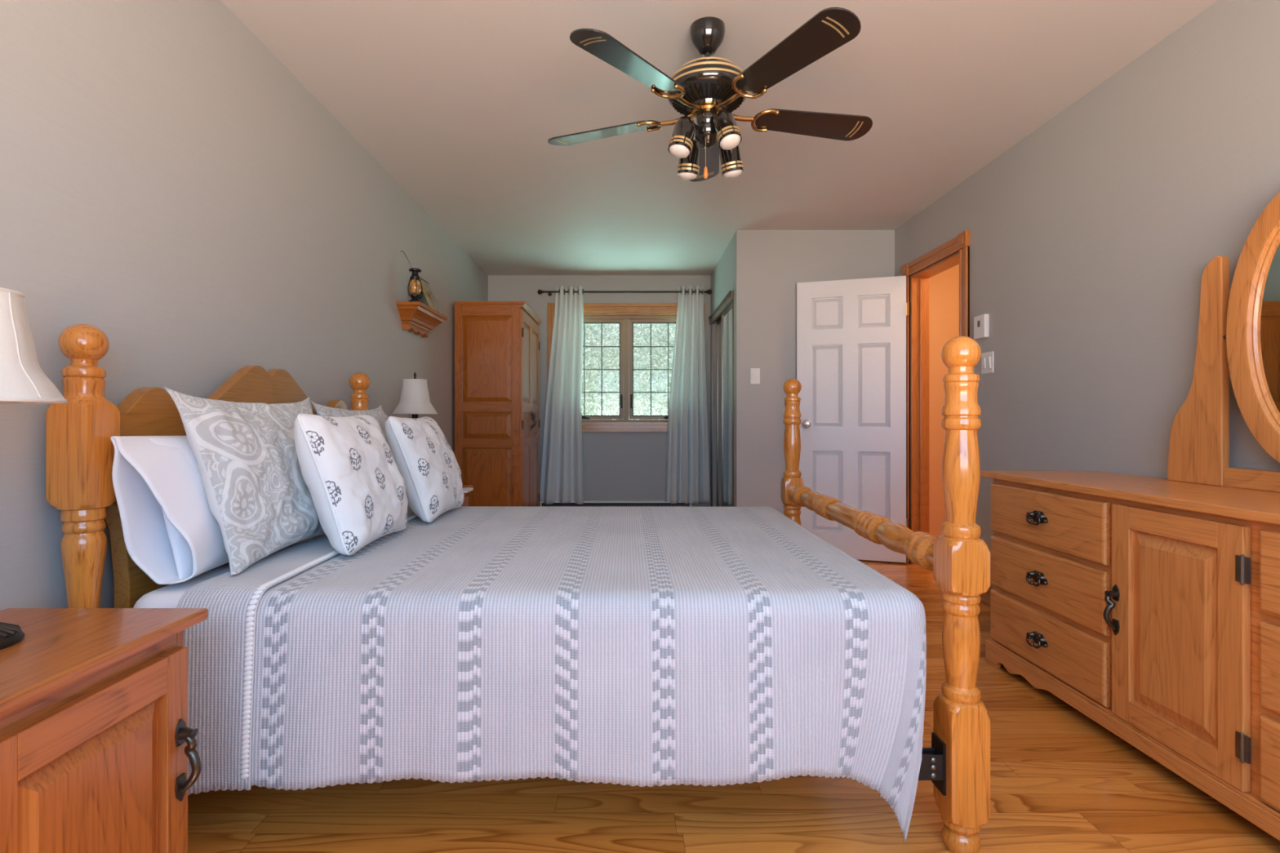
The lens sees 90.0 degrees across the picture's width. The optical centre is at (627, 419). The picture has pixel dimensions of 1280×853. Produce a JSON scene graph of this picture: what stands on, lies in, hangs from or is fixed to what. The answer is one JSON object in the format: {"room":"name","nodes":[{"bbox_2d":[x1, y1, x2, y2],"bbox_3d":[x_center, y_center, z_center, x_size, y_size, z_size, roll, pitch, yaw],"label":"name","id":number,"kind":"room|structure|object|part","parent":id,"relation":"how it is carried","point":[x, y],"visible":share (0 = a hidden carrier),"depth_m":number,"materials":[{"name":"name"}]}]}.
{"room":"bedroom","nodes":[
{"label":"bedroom","id":0,"kind":"room"},
{"bbox_2d":[0,0,488,610],"bbox_3d":[-1.450,-0.200,2.810,0.140,2.440,7.340,0,0,0],"label":"wall","id":1,"kind":"structure","parent":0,"point":[170,188],"depth_m":1.99,"materials":[{"name":"paint"}]},
{"bbox_2d":[395,302,447,337],"bbox_3d":[-1.309,-0.626,4.103,0.142,0.152,0.585,0,0,0],"label":"wall shelf","id":2,"kind":"object","parent":1,"relation":"attached to","point":[417,317],"visible":1,"depth_m":3.98,"materials":[{"name":"brown wood"}]},
{"bbox_2d":[400,250,422,302],"bbox_3d":[-1.307,-0.859,3.885,0.131,0.314,0.084,0,0,0],"label":"lantern","id":3,"kind":"object","parent":2,"relation":"on","point":[415,286],"visible":0.94,"depth_m":3.86,"materials":[{"name":"black metal"}]},
{"bbox_3d":[-1.292,-0.803,3.885,0.072,0.090,0.072,0,0,0],"label":"globe","id":4,"kind":"part","parent":3,"relation":"part of","materials":[{"name":"orange glass"}]},
{"bbox_2d":[419,277,442,314],"bbox_3d":[-1.315,-0.818,4.247,0.113,0.231,0.255,0,0,0],"label":"picture","id":5,"kind":"object","parent":2,"relation":"on","point":[430,298],"visible":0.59,"depth_m":4.25,"materials":[{"name":"beige paper"}]},
{"bbox_2d":[488,275,711,506],"bbox_3d":[1.010,-0.200,6.395,4.780,2.440,0.170,0,0,0],"label":"wall","id":6,"kind":"structure","parent":0,"point":[617,466],"depth_m":6.31,"materials":[{"name":"paint"}]},
{"bbox_2d":[539,500,691,506],"bbox_3d":[-0.120,0.907,6.260,1.480,0.226,0.068,0,0,0],"label":"baseboard heater","id":7,"kind":"object","parent":6,"relation":"attached to","point":[586,503],"visible":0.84,"depth_m":6.23,"materials":[{"name":"white metal"}]},
{"bbox_2d":[542,502,689,506],"bbox_3d":[-0.120,0.841,6.229,1.440,0.059,0.006,0,0,0],"label":"grille","id":8,"kind":"object","parent":7,"relation":"attached to","point":[584,504],"depth_m":6.23,"materials":[{"name":"black metal"}]},
{"bbox_2d":[537,289,711,296],"bbox_3d":[-0.033,-1.240,6.256,1.693,0.050,0.108,0,0,0],"label":"curtain rod","id":9,"kind":"object","parent":6,"relation":"attached to","point":[540,291],"visible":0.97,"depth_m":6.22,"materials":[{"name":"brown metal"}]},
{"bbox_2d":[538,285,584,504],"bbox_3d":[-0.647,-0.237,6.225,0.442,2.116,0.074,0,0,0],"label":"curtain","id":10,"kind":"object","parent":9,"relation":"hanging from","point":[562,480],"visible":1,"depth_m":6.22,"materials":[{"name":"white fabric"}]},
{"bbox_3d":[-0.033,-1.242,6.225,1.575,0.016,0.016,0,0,0],"label":"rod","id":11,"kind":"part","parent":9,"relation":"part of","materials":[{"name":"brown metal"}]},
{"bbox_2d":[666,285,710,504],"bbox_3d":[0.585,-0.237,6.225,0.424,2.116,0.074,0,0,0],"label":"curtain","id":12,"kind":"object","parent":9,"relation":"hanging from","point":[687,463],"visible":1,"depth_m":6.22,"materials":[{"name":"white fabric"}]},
{"bbox_2d":[547,302,704,432],"bbox_3d":[-0.018,-0.510,6.380,1.545,1.270,0.189,0,0,0],"label":"window","id":13,"kind":"structure","parent":6,"relation":"in","point":[626,315],"depth_m":6.38,"materials":[{"name":"brown wood"}]},
{"bbox_3d":[-0.349,-0.500,6.410,0.609,0.998,0.050,0,0,0],"label":"sash","id":14,"kind":"part","parent":13,"relation":"part of","materials":[{"name":"clear glass"}]},
{"bbox_3d":[-0.018,-0.505,6.415,1.325,1.060,0.100,0,0,0],"label":"frame","id":15,"kind":"part","parent":13,"relation":"part of","materials":[{"name":"beige wood"}]},
{"bbox_3d":[0.316,-0.500,6.410,0.606,0.998,0.050,0,0,0],"label":"sash","id":16,"kind":"part","parent":13,"relation":"part of","materials":[{"name":"clear glass"}]},
{"bbox_2d":[220,0,1217,275],"bbox_3d":[1.240,-1.480,3.170,5.520,0.120,8.060,0,0,0],"label":"ceiling","id":17,"kind":"structure","parent":0,"point":[460,102],"depth_m":2.83,"materials":[{"name":"paint"}]},
{"bbox_2d":[547,7,872,182],"bbox_3d":[0.305,-1.137,2.359,1.248,0.565,1.227,0,0,0],"label":"ceiling fan","id":18,"kind":"object","parent":17,"relation":"hanging from","point":[707,89],"visible":1,"depth_m":2.22,"materials":[{"name":"black metal"}]},
{"bbox_3d":[-0.097,-1.112,2.495,0.465,0.035,0.140,0,0,21],"label":"blade","id":19,"kind":"part","parent":18,"relation":"part of","materials":[{"name":"black wood"}]},
{"bbox_3d":[0.013,-1.112,1.998,0.140,0.035,0.465,0,0,44],"label":"blade","id":20,"kind":"part","parent":18,"relation":"part of","materials":[{"name":"black wood"}]},
{"bbox_3d":[0.182,-0.947,2.245,0.075,0.050,0.075,0,0,0],"label":"bulb","id":21,"kind":"part","parent":18,"relation":"part of","materials":[{"name":"white glass"}]},
{"bbox_3d":[0.225,-0.924,2.410,0.074,0.045,0.074,0,0,0],"label":"bulb","id":22,"kind":"part","parent":18,"relation":"part of","materials":[{"name":"white glass"}]},
{"bbox_3d":[0.336,-1.112,2.740,0.140,0.035,0.465,0,0,3],"label":"blade","id":23,"kind":"part","parent":18,"relation":"part of","materials":[{"name":"black wood"}]},
{"bbox_3d":[0.276,-0.958,2.280,0.002,0.126,0.012,0,0,0],"label":"pull chain","id":24,"kind":"part","parent":18,"relation":"part of","materials":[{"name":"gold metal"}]},
{"bbox_3d":[0.276,-0.876,2.275,0.017,0.043,0.017,0,0,0],"label":"chain knob","id":25,"kind":"part","parent":18,"relation":"part of","materials":[{"name":"orange wood"}]},
{"bbox_3d":[0.354,-0.971,2.226,0.075,0.053,0.075,0,0,0],"label":"bulb","id":26,"kind":"part","parent":18,"relation":"part of","materials":[{"name":"white glass"}]},
{"bbox_3d":[0.391,-0.926,2.392,0.075,0.047,0.074,0,0,0],"label":"bulb","id":27,"kind":"part","parent":18,"relation":"part of","materials":[{"name":"white glass"}]},
{"bbox_3d":[0.496,-1.112,1.952,0.140,0.035,0.465,0,0,-33],"label":"blade","id":28,"kind":"part","parent":18,"relation":"part of","materials":[{"name":"black wood"}]},
{"bbox_3d":[0.702,-1.112,2.404,0.465,0.035,0.140,0,0,-15],"label":"blade","id":29,"kind":"part","parent":18,"relation":"part of","materials":[{"name":"black wood"}]},
{"bbox_2d":[711,234,734,506],"bbox_3d":[0.865,-0.200,5.605,0.100,2.440,1.410,0,0,0],"label":"wall","id":30,"kind":"structure","parent":0,"point":[722,277],"depth_m":5.85,"materials":[{"name":"paint"}]},
{"bbox_2d":[708,290,733,506],"bbox_3d":[0.845,0.013,5.580,0.120,2.015,1.300,0,0,0],"label":"closet door frame","id":31,"kind":"object","parent":30,"relation":"attached to","point":[728,299],"visible":0.7,"depth_m":5.35,"materials":[{"name":"brown metal"}]},
{"bbox_2d":[716,316,721,506],"bbox_3d":[0.868,0.032,5.869,0.026,1.953,0.637,0,0,0],"label":"mirror door","id":32,"kind":"structure","parent":31,"relation":"hanging from","point":[719,321],"depth_m":6.03,"materials":[{"name":"grey mirror"}]},
{"bbox_3d":[0.845,-0.958,5.580,0.120,0.075,1.280,0,0,0],"label":"rail","id":33,"kind":"part","parent":31,"relation":"part of","materials":[{"name":"wood"}]},
{"bbox_2d":[721,302,732,506],"bbox_3d":[0.832,0.032,5.296,0.026,1.953,0.647,0,0,0],"label":"mirror door","id":34,"kind":"structure","parent":31,"relation":"hanging from","point":[726,315],"depth_m":5.35,"materials":[{"name":"grey mirror"}]},
{"bbox_2d":[187,559,1279,852],"bbox_3d":[1.240,1.080,3.170,5.520,0.120,8.060,0,0,0],"label":"floor","id":35,"kind":"structure","parent":0,"point":[1061,781],"depth_m":1.68,"materials":[{"name":"brown wood"}]},
{"bbox_2d":[0,608,208,852],"bbox_3d":[-1.024,0.698,1.040,0.427,0.645,0.474,0,0,0],"label":"nightstand","id":36,"kind":"object","parent":35,"relation":"on","point":[97,742],"visible":1,"depth_m":1.06,"materials":[{"name":"brown wood"}]},
{"bbox_2d":[0,287,67,649],"bbox_3d":[-1.082,0.060,1.056,0.238,0.630,0.238,0,0,0],"label":"table lamp","id":37,"kind":"object","parent":36,"relation":"on","point":[22,380],"visible":1,"depth_m":1.05,"materials":[{"name":"white fabric"}]},
{"bbox_3d":[-1.082,-0.122,1.056,0.232,0.183,0.232,0,0,0],"label":"lamp shade","id":38,"kind":"part","parent":37,"relation":"part of","materials":[{"name":"beige fabric"}]},
{"bbox_3d":[-1.082,-0.122,1.056,0.238,0.188,0.238,0,0,0],"label":"shade trim","id":39,"kind":"part","parent":37,"relation":"part of","materials":[{"name":"beige fabric"}]},
{"bbox_3d":[-0.830,0.645,1.213,0.040,0.156,0.028,0,0,0],"label":"handle","id":40,"kind":"part","parent":36,"relation":"part of","materials":[{"name":"grey metal"}]},
{"bbox_2d":[461,484,472,506],"bbox_3d":[-1.079,0.698,3.440,0.427,0.645,0.474,0,0,0],"label":"nightstand","id":41,"kind":"object","parent":35,"relation":"on","point":[465,503],"visible":0.05,"depth_m":3.60,"materials":[{"name":"brown wood"}]},
{"bbox_2d":[391,372,438,418],"bbox_3d":[-1.145,0.060,3.440,0.238,0.630,0.238,0,0,0],"label":"table lamp","id":42,"kind":"object","parent":41,"relation":"on","point":[415,400],"visible":0.84,"depth_m":3.38,"materials":[{"name":"white fabric"}]},
{"bbox_3d":[-1.145,-0.122,3.440,0.232,0.183,0.232,0,0,0],"label":"lamp shade","id":43,"kind":"part","parent":42,"relation":"part of","materials":[{"name":"beige fabric"}]},
{"bbox_3d":[-0.915,0.697,3.437,0.020,0.517,0.400,0,0,0],"label":"door","id":44,"kind":"part","parent":41,"relation":"part of","materials":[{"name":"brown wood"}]},
{"bbox_2d":[462,487,473,493],"bbox_3d":[-0.921,0.368,3.335,0.198,0.013,0.130,0,0,0],"label":"notepad","id":45,"kind":"object","parent":41,"relation":"on","point":[465,490],"visible":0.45,"depth_m":3.33,"materials":[{"name":"white paper"}]},
{"bbox_2d":[453,301,542,506],"bbox_3d":[-1.072,0.050,5.467,0.571,1.941,0.952,0,0,0],"label":"wardrobe","id":46,"kind":"object","parent":35,"relation":"on","point":[497,344],"visible":0.84,"depth_m":5.00,"materials":[{"name":"brown wood"}]},
{"bbox_3d":[-1.079,-0.900,5.467,0.556,0.042,0.952,0,0,0],"label":"crown","id":47,"kind":"part","parent":46,"relation":"part of","materials":[{"name":"brown wood"}]},
{"bbox_3d":[-0.836,0.033,5.234,0.019,1.795,0.459,0,0,0],"label":"door","id":48,"kind":"part","parent":46,"relation":"part of","materials":[{"name":"brown wood"}]},
{"bbox_3d":[-0.806,0.010,5.428,0.040,0.156,0.028,0,0,0],"label":"handle","id":49,"kind":"part","parent":46,"relation":"part of","materials":[{"name":"grey metal"}]},
{"bbox_3d":[-0.806,0.010,5.502,0.040,0.156,0.028,0,0,0],"label":"handle","id":50,"kind":"part","parent":46,"relation":"part of","materials":[{"name":"grey metal"}]},
{"bbox_3d":[-0.836,0.033,5.697,0.019,1.795,0.459,0,0,0],"label":"door","id":51,"kind":"part","parent":46,"relation":"part of","materials":[{"name":"brown wood"}]},
{"bbox_2d":[45,324,990,852],"bbox_3d":[-0.252,0.396,2.307,2.182,1.248,1.661,0,0,0],"label":"bed","id":52,"kind":"object","parent":35,"relation":"on","point":[80,448],"visible":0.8,"depth_m":1.50,"materials":[{"name":"brown wood"}]},
{"bbox_3d":[-1.295,0.396,1.524,0.095,1.248,0.095,0,0,0],"label":"post","id":53,"kind":"part","parent":52,"relation":"part of","materials":[{"name":"brown wood"}]},
{"bbox_3d":[-1.293,0.237,2.307,0.040,0.846,1.476,0,0,0],"label":"headboard","id":54,"kind":"part","parent":52,"relation":"part of","materials":[{"name":"brown wood"}]},
{"bbox_3d":[-1.295,0.396,3.090,0.095,1.248,0.095,0,0,0],"label":"post","id":55,"kind":"part","parent":52,"relation":"part of","materials":[{"name":"brown wood"}]},
{"bbox_3d":[0.793,0.411,3.090,0.089,1.218,0.089,0,0,0],"label":"post","id":56,"kind":"part","parent":52,"relation":"part of","materials":[{"name":"brown wood"}]},
{"bbox_3d":[0.793,0.348,2.307,0.092,0.092,1.490,0,0,0],"label":"foot rail","id":57,"kind":"part","parent":52,"relation":"part of","materials":[{"name":"brown wood"}]},
{"bbox_3d":[-0.251,0.907,2.307,1.984,0.225,1.522,0,0,0],"label":"metal frame","id":58,"kind":"part","parent":52,"relation":"part of","materials":[{"name":"black metal"}]},
{"bbox_3d":[0.793,0.411,1.524,0.089,1.218,0.089,0,0,0],"label":"post","id":59,"kind":"part","parent":52,"relation":"part of","materials":[{"name":"brown wood"}]},
{"bbox_3d":[-0.353,0.766,2.305,1.745,0.163,1.530,0,0,0],"label":"box spring","id":60,"kind":"object","parent":52,"relation":"on","visible":0},
{"bbox_2d":[133,533,324,608],"bbox_3d":[-0.285,0.556,2.305,1.880,0.257,1.540,0,0,0],"label":"mattress","id":61,"kind":"object","parent":60,"relation":"on","point":[169,596],"visible":0.06,"depth_m":1.59,"materials":[{"name":"white fabric"}]},
{"bbox_2d":[110,435,229,584],"bbox_3d":[-1.169,0.224,1.880,0.164,0.368,0.720,0,0,0],"label":"pillow","id":62,"kind":"object","parent":61,"relation":"on","point":[171,531],"visible":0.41,"depth_m":1.62,"materials":[{"name":"white fabric"}]},
{"bbox_2d":[177,505,926,843],"bbox_3d":[-0.169,0.672,2.287,1.772,0.558,1.705,0,0,0],"label":"bedspread","id":63,"kind":"object","parent":61,"relation":"on","point":[641,646],"visible":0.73,"depth_m":1.50,"materials":[{"name":"white fabric"}]},
{"bbox_2d":[164,386,324,576],"bbox_3d":[-1.079,0.156,1.985,0.233,0.480,0.738,0,0,0],"label":"pillow","id":64,"kind":"object","parent":63,"relation":"on","point":[259,496],"visible":0.8,"depth_m":1.76,"materials":[{"name":"grey fabric"}]},
{"bbox_3d":[-0.880,0.610,2.284,0.021,0.433,1.636,0,0,0],"label":"braided trim","id":65,"kind":"part","parent":63,"relation":"part of","materials":[{"name":"white fabric"}]},
{"bbox_2d":[310,400,388,441],"bbox_3d":[-1.095,0.162,2.720,0.212,0.468,0.688,0,0,0],"label":"sham","id":66,"kind":"object","parent":63,"relation":"on","point":[378,414],"visible":0.13,"depth_m":2.66,"materials":[{"name":"grey fabric"}]},
{"bbox_2d":[293,413,408,555],"bbox_3d":[-0.879,0.189,2.085,0.152,0.413,0.496,0,0,0],"label":"cushion","id":67,"kind":"object","parent":63,"relation":"on","point":[350,472],"visible":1,"depth_m":1.91,"materials":[{"name":"fabric"}]},
{"bbox_2d":[385,416,463,522],"bbox_3d":[-0.839,0.192,2.690,0.160,0.410,0.496,0,0,0],"label":"cushion","id":68,"kind":"object","parent":63,"relation":"on","point":[428,467],"visible":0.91,"depth_m":2.51,"materials":[{"name":"fabric"}]},
{"bbox_2d":[981,471,1279,840],"bbox_3d":[1.728,0.619,1.772,0.515,0.803,1.881,0,0,0],"label":"dresser","id":69,"kind":"object","parent":35,"relation":"on","point":[1149,606],"visible":1,"depth_m":1.86,"materials":[{"name":"brown wood"}]},
{"bbox_3d":[1.494,0.808,2.351,0.037,0.051,0.106,0,0,0],"label":"drawer pull","id":70,"kind":"part","parent":69,"relation":"part of","materials":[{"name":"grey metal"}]},
{"bbox_3d":[1.494,0.583,2.351,0.037,0.051,0.106,0,0,0],"label":"drawer pull","id":71,"kind":"part","parent":69,"relation":"part of","materials":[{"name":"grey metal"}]},
{"bbox_3d":[1.494,0.361,2.351,0.037,0.051,0.106,0,0,0],"label":"drawer pull","id":72,"kind":"part","parent":69,"relation":"part of","materials":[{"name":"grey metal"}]},
{"bbox_3d":[1.520,0.810,2.351,0.020,0.203,0.642,0,0,0],"label":"drawer","id":73,"kind":"part","parent":69,"relation":"part of","materials":[{"name":"brown wood"}]},
{"bbox_3d":[1.520,0.585,2.351,0.020,0.202,0.642,0,0,0],"label":"drawer","id":74,"kind":"part","parent":69,"relation":"part of","materials":[{"name":"brown wood"}]},
{"bbox_3d":[1.520,0.363,2.351,0.020,0.200,0.642,0,0,0],"label":"drawer","id":75,"kind":"part","parent":69,"relation":"part of","materials":[{"name":"brown wood"}]},
{"bbox_3d":[1.490,0.588,1.978,0.040,0.156,0.028,0,0,0],"label":"handle","id":76,"kind":"part","parent":69,"relation":"part of","materials":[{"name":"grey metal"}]},
{"bbox_3d":[1.520,0.589,1.785,0.020,0.652,0.426,0,0,0],"label":"door","id":77,"kind":"part","parent":69,"relation":"part of","materials":[{"name":"brown wood"}]},
{"bbox_2d":[1167,191,1279,493],"bbox_3d":[1.923,-0.238,1.780,0.061,0.910,1.012,0,0,0],"label":"dresser mirror","id":78,"kind":"object","parent":69,"relation":"on","point":[1238,333],"visible":1,"depth_m":2.00,"materials":[{"name":"brown wood"}]},
{"bbox_3d":[1.940,0.186,1.780,0.020,0.062,0.592,0,0,0],"label":"rail","id":79,"kind":"part","parent":78,"relation":"part of","materials":[{"name":"brown wood"}]},
{"bbox_3d":[1.520,0.810,1.204,0.020,0.203,0.661,0,0,0],"label":"drawer","id":80,"kind":"part","parent":69,"relation":"part of","materials":[{"name":"brown wood"}]},
{"bbox_3d":[1.520,0.585,1.204,0.020,0.202,0.661,0,0,0],"label":"drawer","id":81,"kind":"part","parent":69,"relation":"part of","materials":[{"name":"brown wood"}]},
{"bbox_3d":[1.520,0.363,1.204,0.020,0.200,0.661,0,0,0],"label":"drawer","id":82,"kind":"part","parent":69,"relation":"part of","materials":[{"name":"brown wood"}]},
{"bbox_2d":[734,230,894,515],"bbox_3d":[1.407,-0.200,4.850,1.185,2.440,0.100,0,0,0],"label":"wall partition","id":83,"kind":"structure","parent":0,"point":[769,264],"depth_m":4.80,"materials":[{"name":"paint"}]},
{"bbox_2d":[750,368,759,383],"bbox_3d":[0.953,-0.325,4.792,0.072,0.118,0.016,0,0,0],"label":"light switch","id":84,"kind":"object","parent":83,"relation":"attached to","point":[754,372],"visible":1,"depth_m":4.79,"materials":[{"name":"white plastic"}]},
{"bbox_2d":[894,0,1279,587],"bbox_3d":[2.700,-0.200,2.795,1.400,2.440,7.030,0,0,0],"label":"wall","id":85,"kind":"structure","parent":0,"point":[1094,236],"depth_m":2.65,"materials":[{"name":"paint"}]},
{"bbox_2d":[796,275,909,562],"bbox_3d":[1.608,-0.002,4.606,0.763,2.020,0.113,0,0,19],"label":"door","id":86,"kind":"structure","parent":85,"relation":"in","point":[851,333],"depth_m":4.62,"materials":[{"name":"white paint"}]},
{"bbox_3d":[1.308,0.033,4.689,0.060,0.060,0.069,0,0,19],"label":"knob","id":87,"kind":"part","parent":86,"relation":"part of","materials":[{"name":"silver metal"}]},
{"bbox_2d":[911,251,959,564],"bbox_3d":[2.062,0.003,4.180,0.125,2.035,0.700,0,0,0],"label":"trim","id":88,"kind":"structure","parent":85,"relation":"attached to","point":[920,280],"depth_m":4.51,"materials":[{"name":"brown wood"}]},
{"bbox_2d":[901,230,969,563],"bbox_3d":[1.984,-0.043,4.180,0.033,2.127,0.878,0,0,0],"label":"trim","id":89,"kind":"structure","parent":85,"relation":"attached to","point":[961,243],"depth_m":4.24,"materials":[{"name":"brown wood"}]},
{"bbox_2d":[973,314,989,339],"bbox_3d":[1.985,-0.520,3.598,0.030,0.130,0.115,0,0,0],"label":"thermostat","id":90,"kind":"object","parent":85,"relation":"attached to","point":[981,322],"visible":1,"depth_m":3.57,"materials":[{"name":"white plastic"}]},
{"bbox_2d":[980,586,993,605],"bbox_3d":[1.988,0.970,2.032,0.024,0.100,5.504,0,0,0],"label":"baseboard","id":91,"kind":"structure","parent":85,"relation":"attached to","point":[985,597],"depth_m":3.54,"materials":[{"name":"brown wood"}]},
{"bbox_2d":[981,351,993,373],"bbox_3d":[1.992,-0.315,3.555,0.016,0.118,0.115,0,0,0],"label":"light switch","id":92,"kind":"object","parent":85,"relation":"attached to","point":[987,358],"visible":1,"depth_m":3.54,"materials":[{"name":"white plastic"}]},
{"label":"outside","id":93,"kind":"structure","parent":0,"visible":0},
{"bbox_2d":[581,324,619,415],"bbox_3d":[-1.024,-0.430,9.003,1.918,4.107,1.631,0,0,-6],"label":"tree","id":94,"kind":"object","parent":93,"point":[588,327],"visible":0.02,"depth_m":8.84,"materials":[{"name":"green plant"}]},
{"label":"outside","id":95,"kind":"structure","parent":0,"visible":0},
{"bbox_2d":[618,324,675,415],"bbox_3d":[0.819,-0.416,9.394,1.919,4.078,1.634,0,0,0],"label":"tree","id":96,"kind":"object","parent":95,"point":[660,339],"visible":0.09,"depth_m":9.22,"materials":[{"name":"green plant"}]},
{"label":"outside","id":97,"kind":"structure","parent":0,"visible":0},
{"bbox_2d":[581,324,675,415],"bbox_3d":[-0.066,-0.588,11.302,3.027,4.419,1.620,0,0,2],"label":"tree","id":98,"kind":"object","parent":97,"point":[645,327],"visible":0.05,"depth_m":11.09,"materials":[{"name":"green plant"}]}
]}

